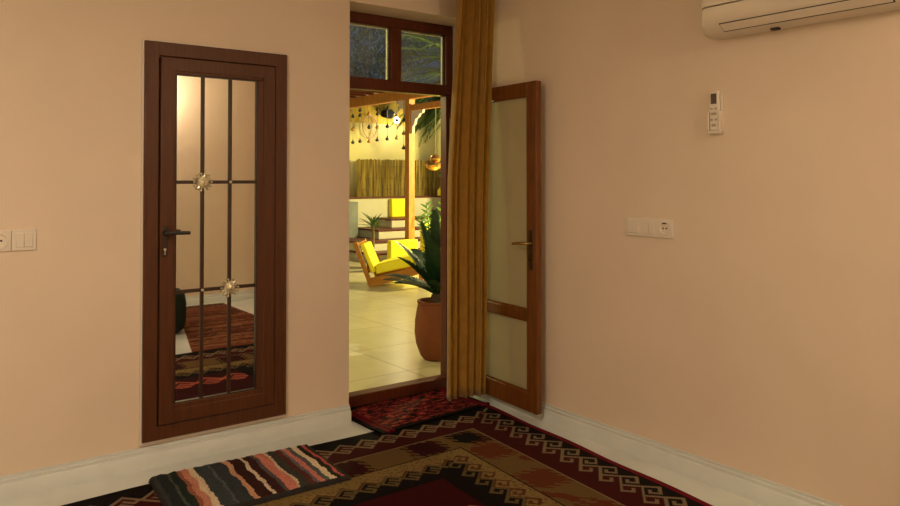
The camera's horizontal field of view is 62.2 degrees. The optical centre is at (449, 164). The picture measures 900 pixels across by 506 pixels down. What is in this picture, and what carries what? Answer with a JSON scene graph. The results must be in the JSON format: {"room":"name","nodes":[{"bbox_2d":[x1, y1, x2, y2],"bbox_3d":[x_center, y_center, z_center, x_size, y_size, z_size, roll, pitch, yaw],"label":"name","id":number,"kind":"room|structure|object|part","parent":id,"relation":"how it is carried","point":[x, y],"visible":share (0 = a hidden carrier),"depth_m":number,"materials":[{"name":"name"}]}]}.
{"room":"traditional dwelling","nodes":[
{"label":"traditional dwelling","id":0,"kind":"room"},
{"bbox_2d":[0,0,455,475],"bbox_3d":[-2.347,0.081,3.470,6.010,2.920,0.350,1,-1,-37],"label":"wall","id":1,"kind":"structure","parent":0,"point":[70,70],"depth_m":3.72,"materials":[{"name":"paint"}]},
{"bbox_2d":[0,230,10,251],"bbox_3d":[-2.079,0.350,3.437,0.102,0.100,0.016,1,-1,-37],"label":"wall socket","id":2,"kind":"object","parent":1,"relation":"attached to","point":[5,235],"visible":1,"depth_m":3.45,"materials":[{"name":"beige plastic"}]},
{"bbox_2d":[11,229,36,250],"bbox_3d":[-1.997,0.351,3.499,0.102,0.100,0.015,1,-1,-37],"label":"light switch","id":3,"kind":"object","parent":1,"relation":"attached to","point":[22,239],"visible":1,"depth_m":3.50,"materials":[{"name":"beige plastic"}]},
{"bbox_2d":[0,405,350,501],"bbox_3d":[-2.541,1.481,3.063,4.840,0.106,0.030,1,-1,-37],"label":"baseboard","id":4,"kind":"structure","parent":1,"relation":"attached to","point":[31,482],"depth_m":3.85,"materials":[{"name":"white wood"}]},
{"bbox_2d":[139,39,287,445],"bbox_3d":[-1.232,0.394,4.012,0.798,2.075,0.120,1,-1,-37],"label":"door","id":5,"kind":"structure","parent":1,"relation":"in","point":[213,340],"depth_m":4.01,"materials":[{"name":"brown wood"}]},
{"bbox_3d":[-1.469,0.392,3.839,0.028,0.160,0.008,1,-1,-37],"label":"handle plate","id":6,"kind":"part","parent":5,"relation":"part of","materials":[{"name":"metal"}]},
{"bbox_3d":[-1.409,0.348,3.844,0.125,0.024,0.062,1,-1,-37],"label":"lever","id":7,"kind":"part","parent":5,"relation":"part of","materials":[{"name":"black metal"}]},
{"bbox_3d":[-1.263,0.385,4.034,0.443,1.714,0.008,1,-1,-37],"label":"mirrored pane","id":8,"kind":"part","parent":5,"relation":"part of","materials":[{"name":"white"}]},
{"bbox_2d":[350,11,452,96],"bbox_3d":[-0.387,-0.745,5.073,0.974,0.501,0.070,1,-1,-37],"label":"window","id":9,"kind":"structure","parent":1,"relation":"in","point":[393,27],"depth_m":5.06,"materials":[{"name":"brown wood"}]},
{"bbox_2d":[349,80,541,414],"bbox_3d":[-0.097,0.527,4.665,0.965,2.068,1.056,1,-1,-37],"label":"door","id":10,"kind":"structure","parent":1,"relation":"in","point":[513,349],"depth_m":4.71,"materials":[{"name":"orange wood"}]},
{"bbox_3d":[0.281,1.169,4.859,0.006,0.445,0.750,1,-1,-33],"label":"glass pane","id":11,"kind":"part","parent":10,"relation":"part of","materials":[{"name":"glass"}]},
{"bbox_3d":[0.281,0.235,4.876,0.006,1.318,0.750,1,-1,-33],"label":"glass pane","id":12,"kind":"part","parent":10,"relation":"part of","materials":[{"name":"glass"}]},
{"bbox_3d":[0.431,0.477,4.532,0.056,0.024,0.136,1,-1,-37],"label":"lever","id":13,"kind":"part","parent":10,"relation":"part of","materials":[{"name":"gold metal"}]},
{"bbox_3d":[0.490,0.514,4.503,0.005,0.240,0.038,1,-1,-33],"label":"handle plate","id":14,"kind":"part","parent":10,"relation":"part of","materials":[{"name":"black metal"}]},
{"bbox_2d":[0,396,765,505],"bbox_3d":[-0.167,1.566,2.029,7.400,0.100,5.110,1,-1,-37],"label":"floor","id":15,"kind":"structure","parent":0,"point":[710,494],"depth_m":3.78,"materials":[{"name":"stone"}]},
{"bbox_2d":[148,444,350,505],"bbox_3d":[-0.982,1.523,3.626,0.861,0.039,0.580,1,-1,-37],"label":"striped mat","id":16,"kind":"object","parent":15,"relation":"on","point":[260,478],"visible":1,"depth_m":3.58,"materials":[{"name":"multicoloured fabric"}]},
{"bbox_2d":[61,405,712,505],"bbox_3d":[-0.356,1.530,3.057,3.127,0.007,2.172,1,-1,-37],"label":"rug","id":17,"kind":"object","parent":15,"relation":"on","point":[487,455],"visible":0.82,"depth_m":3.71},
{"bbox_2d":[350,388,489,434],"bbox_3d":[-0.210,1.553,4.747,0.868,0.019,0.554,1,-1,-37],"label":"door mat","id":18,"kind":"object","parent":15,"relation":"on","point":[384,417],"visible":0.94,"depth_m":4.71,"materials":[{"name":"red fabric"}]},
{"bbox_2d":[349,259,440,391],"bbox_3d":[-1.310,1.735,11.717,20.000,0.100,11.635,1,-1,-37],"label":"floor","id":19,"kind":"structure","parent":0,"point":[383,349],"depth_m":7.06,"materials":[{"name":"tile"}]},
{"bbox_2d":[359,214,388,268],"bbox_3d":[-1.268,1.218,12.243,0.629,0.951,0.546,0,-1,3],"label":"yucca","id":20,"kind":"object","parent":19,"relation":"on","point":[372,224],"visible":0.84,"depth_m":12.21,"materials":[{"name":"plant"}]},
{"bbox_3d":[-1.259,1.253,12.224,0.060,0.502,0.048,1,-1,-37],"label":"stem","id":21,"kind":"part","parent":20,"relation":"part of","materials":[{"name":"brown plant"}]},
{"bbox_2d":[353,238,424,287],"bbox_3d":[-0.791,1.357,10.415,1.024,0.609,0.610,0,-1,5],"label":"lounge chair","id":22,"kind":"object","parent":19,"relation":"on","point":[395,265],"visible":0.63,"depth_m":10.17,"materials":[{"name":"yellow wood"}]},
{"bbox_3d":[-1.188,1.352,10.169,0.277,0.608,0.050,0,-1,5],"label":"post","id":23,"kind":"part","parent":22,"relation":"part of","materials":[{"name":"brown wood"}]},
{"bbox_2d":[361,241,379,272],"bbox_3d":[-1.103,1.285,10.444,0.205,0.399,0.490,0,-1,5],"label":"cushion","id":24,"kind":"object","parent":22,"relation":"on","point":[369,252],"depth_m":10.21,"materials":[{"name":"yellow fabric"}]},
{"bbox_3d":[-0.719,1.507,10.125,0.758,0.299,0.049,0,-1,5],"label":"rail","id":25,"kind":"part","parent":22,"relation":"part of","materials":[{"name":"brown wood"}]},
{"bbox_3d":[-0.670,1.517,10.683,0.758,0.299,0.049,0,-1,5],"label":"rail","id":26,"kind":"part","parent":22,"relation":"part of","materials":[{"name":"brown wood"}]},
{"bbox_2d":[376,251,422,273],"bbox_3d":[-0.637,1.347,10.402,0.716,0.301,0.490,0,-1,5],"label":"seat cushion","id":27,"kind":"object","parent":22,"relation":"on","point":[395,265],"depth_m":10.17,"materials":[{"name":"yellow fabric"}]},
{"bbox_2d":[387,239,417,258],"bbox_3d":[-0.759,1.443,11.920,0.515,0.489,0.120,1,-1,-37],"label":"cushion","id":28,"kind":"object","parent":22,"relation":"on","point":[393,249],"visible":0.5,"depth_m":11.82,"materials":[{"name":"fabric"}]},
{"bbox_2d":[350,25,430,78],"bbox_3d":[-2.024,-2.060,17.549,4.172,7.697,2.398,1,-1,-37],"label":"tree","id":29,"kind":"object","parent":19,"relation":"on","point":[358,72],"visible":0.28,"depth_m":17.69,"materials":[{"name":"green plant"}]},
{"bbox_2d":[349,216,440,261],"bbox_3d":[-0.325,1.392,14.733,3.814,0.690,1.697,1,-1,-37],"label":"stairs","id":30,"kind":"structure","parent":19,"relation":"on","point":[396,225],"depth_m":14.12,"materials":[{"name":"white paint"}]},
{"bbox_2d":[389,199,404,216],"bbox_3d":[-1.073,0.868,15.145,0.325,0.368,0.120,1,-1,-37],"label":"cushion","id":31,"kind":"object","parent":30,"relation":"on","point":[396,206],"visible":0.91,"depth_m":15.08,"materials":[{"name":"fabric"}]},
{"bbox_2d":[350,83,440,238],"bbox_3d":[-2.486,0.158,11.947,3.960,3.059,4.300,1,-1,-37],"label":"pergola","id":32,"kind":"object","parent":19,"relation":"on","point":[412,111],"visible":0.33,"depth_m":12.28,"materials":[{"name":"brown wood"}]},
{"bbox_2d":[358,108,361,142],"bbox_3d":[-1.630,-0.731,13.527,0.068,0.665,0.065,1,-1,-37],"label":"string","id":33,"kind":"object","parent":32,"relation":"hanging from","point":[359,110],"visible":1,"depth_m":13.51,"materials":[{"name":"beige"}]},
{"bbox_2d":[367,111,370,142],"bbox_3d":[-1.440,-0.729,13.272,0.068,0.678,0.065,1,-1,-37],"label":"string","id":34,"kind":"object","parent":32,"relation":"hanging from","point":[368,113],"visible":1,"depth_m":13.25,"materials":[{"name":"beige"}]},
{"bbox_2d":[375,104,378,141],"bbox_3d":[-1.270,-0.740,13.046,0.068,0.663,0.065,1,-1,-37],"label":"string","id":35,"kind":"object","parent":32,"relation":"hanging from","point":[377,108],"visible":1,"depth_m":13.03,"materials":[{"name":"beige"}]},
{"bbox_2d":[385,102,388,140],"bbox_3d":[-1.073,-0.747,12.784,0.068,0.659,0.065,1,-1,-37],"label":"string","id":36,"kind":"object","parent":32,"relation":"hanging from","point":[387,108],"visible":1,"depth_m":12.77,"materials":[{"name":"beige"}]},
{"bbox_2d":[402,117,404,149],"bbox_3d":[-0.765,-0.669,12.372,0.068,0.830,0.065,1,-1,-37],"label":"string","id":37,"kind":"object","parent":32,"relation":"hanging from","point":[403,119],"visible":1,"depth_m":12.35,"materials":[{"name":"beige"}]},
{"bbox_3d":[-0.662,0.304,12.313,0.120,2.779,0.120,1,-1,-37],"label":"post","id":38,"kind":"part","parent":32,"relation":"part of","materials":[{"name":"brown wood"}]},
{"bbox_2d":[426,108,440,170],"bbox_3d":[-0.252,-0.404,11.778,0.270,0.988,0.270,1,-1,-37],"label":"lantern","id":39,"kind":"object","parent":32,"relation":"hanging from","point":[434,158],"visible":0.97,"depth_m":11.72,"materials":[{"name":"orange"}]},
{"bbox_3d":[-0.252,0.025,11.770,0.270,0.130,0.270,1,-1,-37],"label":"lamp shade","id":40,"kind":"part","parent":39,"relation":"part of","materials":[{"name":"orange metal"}]},
{"bbox_3d":[-0.228,-0.105,11.790,0.180,0.129,0.180,1,-1,-37],"label":"lamp shade","id":41,"kind":"part","parent":39,"relation":"part of","materials":[{"name":"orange metal"}]},
{"bbox_3d":[-0.228,-0.533,11.798,0.008,0.728,0.007,1,-1,-37],"label":"hanging cord","id":42,"kind":"part","parent":39,"relation":"part of","materials":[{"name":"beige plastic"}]},
{"bbox_2d":[378,33,440,146],"bbox_3d":[0.338,-0.794,14.386,3.471,5.049,3.089,0,-1,-7],"label":"palm tree","id":43,"kind":"object","parent":19,"relation":"on","point":[430,114],"visible":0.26,"depth_m":14.28,"materials":[{"name":"green plant"}]},
{"bbox_2d":[383,209,440,361],"bbox_3d":[-0.112,0.977,6.156,0.845,1.219,0.954,1,-1,-37],"label":"cycad","id":44,"kind":"object","parent":19,"relation":"on","point":[428,262],"visible":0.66,"depth_m":6.02,"materials":[{"name":"plant"}]},
{"bbox_2d":[415,297,440,361],"bbox_3d":[-0.107,1.347,6.122,0.368,0.478,0.368,1,-1,-37],"label":"pot","id":45,"kind":"object","parent":19,"relation":"on","point":[428,312],"depth_m":5.97,"materials":[{"name":"ceramic"}]},
{"bbox_2d":[415,200,440,235],"bbox_3d":[-0.283,1.129,12.137,0.606,1.124,0.270,0,-1,-2],"label":"plant","id":46,"kind":"object","parent":19,"relation":"on","point":[428,203],"visible":0.3,"depth_m":12.15,"materials":[{"name":"green plant"}]},
{"bbox_3d":[-0.423,1.093,12.224,0.338,0.630,0.106,0,-1,18],"label":"leafy stem","id":47,"kind":"part","parent":46,"relation":"part of","materials":[{"name":"green plant"}]},
{"bbox_3d":[-0.354,0.989,12.137,0.275,0.829,0.022,0,-1,-2],"label":"leafy stem","id":48,"kind":"part","parent":46,"relation":"part of","materials":[{"name":"green plant"}]},
{"bbox_2d":[420,222,440,250],"bbox_3d":[-0.291,1.344,12.835,0.465,0.719,0.120,1,-1,-37],"label":"panel","id":49,"kind":"object","parent":19,"relation":"on","point":[421,238],"visible":0.03,"depth_m":12.71,"materials":[{"name":"paint"}]},
{"bbox_2d":[349,99,440,196],"bbox_3d":[-2.500,0.142,15.000,18.000,3.200,0.200,1,-1,-37],"label":"wall","id":50,"kind":"structure","parent":0,"point":[391,149],"depth_m":15.71,"materials":[{"name":"beige paint"}]},
{"bbox_2d":[362,115,376,137],"bbox_3d":[-1.666,-0.793,15.415,0.364,0.484,0.084,1,-1,-37],"label":"catcher","id":51,"kind":"object","parent":50,"relation":"attached to","point":[367,115],"visible":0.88,"depth_m":15.38,"materials":[{"name":"beige wicker"}]},
{"bbox_2d":[349,102,404,124],"bbox_3d":[-1.540,-1.148,15.595,1.439,0.560,0.036,1,-1,-37],"label":"bamboo blind","id":52,"kind":"object","parent":50,"relation":"attached to","point":[381,120],"visible":0.47,"depth_m":15.57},
{"bbox_2d":[381,109,399,122],"bbox_3d":[-1.245,-1.009,15.542,0.275,0.292,0.400,1,-1,-37],"label":"spotlight","id":53,"kind":"object","parent":50,"relation":"attached to","point":[384,112],"visible":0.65,"depth_m":15.49,"materials":[{"name":"black metal"}]},
{"bbox_2d":[349,197,440,226],"bbox_3d":[-2.215,1.200,14.601,18.000,1.070,0.350,1,-1,-37],"label":"wall","id":54,"kind":"structure","parent":0,"point":[374,207],"depth_m":15.00,"materials":[{"name":"white paint"}]},
{"bbox_2d":[349,202,357,237],"bbox_3d":[-2.179,1.218,14.220,0.800,1.020,0.298,1,-1,-37],"label":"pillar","id":55,"kind":"structure","parent":54,"relation":"attached to","point":[353,206],"depth_m":14.28,"materials":[{"name":"grey paint"}]},
{"bbox_2d":[349,196,440,198],"bbox_3d":[-2.209,0.649,14.603,18.000,0.029,0.390,1,-1,-37],"label":"trim","id":56,"kind":"structure","parent":54,"relation":"on","point":[379,196],"depth_m":15.19,"materials":[{"name":"brown wood"}]},
{"bbox_2d":[356,159,440,196],"bbox_3d":[-0.917,0.268,15.719,2.408,0.772,0.041,1,-1,-37],"label":"screen","id":57,"kind":"object","parent":56,"relation":"on","point":[374,178],"visible":0.62,"depth_m":15.48,"materials":[{"name":"beige wicker"}]},
{"bbox_2d":[437,186,440,195],"bbox_3d":[-0.215,0.558,16.019,0.120,0.202,0.117,1,-1,-37],"label":"lantern","id":58,"kind":"object","parent":56,"relation":"on","point":[439,189],"visible":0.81,"depth_m":15.97,"materials":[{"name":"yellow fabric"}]},
{"bbox_2d":[453,0,899,505],"bbox_3d":[1.130,0.090,4.009,0.200,2.920,3.660,1,-1,-37],"label":"wall","id":59,"kind":"structure","parent":0,"point":[761,339],"depth_m":3.59,"materials":[{"name":"paint"}]},
{"bbox_2d":[626,217,673,238],"bbox_3d":[1.049,0.329,3.932,0.016,0.100,0.309,1,-1,-37],"label":"switch panel","id":60,"kind":"object","parent":59,"relation":"attached to","point":[635,226],"visible":1,"depth_m":3.92,"materials":[{"name":"beige plastic"}]},
{"bbox_2d":[659,221,670,235],"bbox_3d":[1.107,0.327,3.848,0.006,0.074,0.074,1,-1,-37],"label":"socket","id":61,"kind":"object","parent":60,"relation":"attached to","point":[664,226],"depth_m":3.85,"materials":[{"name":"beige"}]},
{"bbox_2d":[473,394,841,505],"bbox_3d":[1.074,1.495,3.868,0.030,0.106,3.540,1,-1,-37],"label":"baseboard","id":62,"kind":"structure","parent":59,"relation":"attached to","point":[763,491],"depth_m":3.77,"materials":[{"name":"white wood"}]},
{"bbox_2d":[708,92,722,133],"bbox_3d":[1.286,-0.252,3.612,0.034,0.200,0.067,1,-1,-37],"label":"remote holder","id":63,"kind":"object","parent":59,"relation":"attached to","point":[720,130],"visible":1,"depth_m":3.59,"materials":[{"name":"beige plastic"}]},
{"bbox_2d":[710,90,719,130],"bbox_3d":[1.281,-0.263,3.610,0.019,0.192,0.049,1,-1,-37],"label":"remote control","id":64,"kind":"object","parent":63,"relation":"in","point":[714,95],"visible":1,"depth_m":3.60,"materials":[{"name":"beige plastic"}]},
{"bbox_2d":[702,0,899,39],"bbox_3d":[1.503,-0.759,3.196,0.196,0.310,0.928,1,-1,-37],"label":"air conditioner","id":65,"kind":"object","parent":59,"relation":"attached to","point":[721,19],"visible":1,"depth_m":3.25,"materials":[{"name":"beige plastic"}]},
{"bbox_3d":[1.503,-0.826,3.197,0.196,0.176,0.928,1,-1,-37],"label":"panel","id":66,"kind":"part","parent":65,"relation":"part of","materials":[{"name":"beige plastic"}]},
{"bbox_3d":[-0.125,-1.480,2.026,7.800,0.150,5.370,1,-1,-37],"label":"ceiling","id":67,"kind":"structure","parent":0,"visible":0},
{"bbox_3d":[-0.139,-1.339,4.626,1.100,0.040,0.040,1,-1,-37],"label":"rail","id":68,"kind":"object","parent":67,"relation":"attached to","visible":0},
{"bbox_2d":[447,0,494,400],"bbox_3d":[0.134,0.083,4.808,0.368,2.789,0.121,1,-1,-37],"label":"curtain","id":69,"kind":"object","parent":68,"relation":"hanging from","point":[470,121],"visible":1,"depth_m":4.79,"materials":[{"name":"brown fabric"}]}
]}

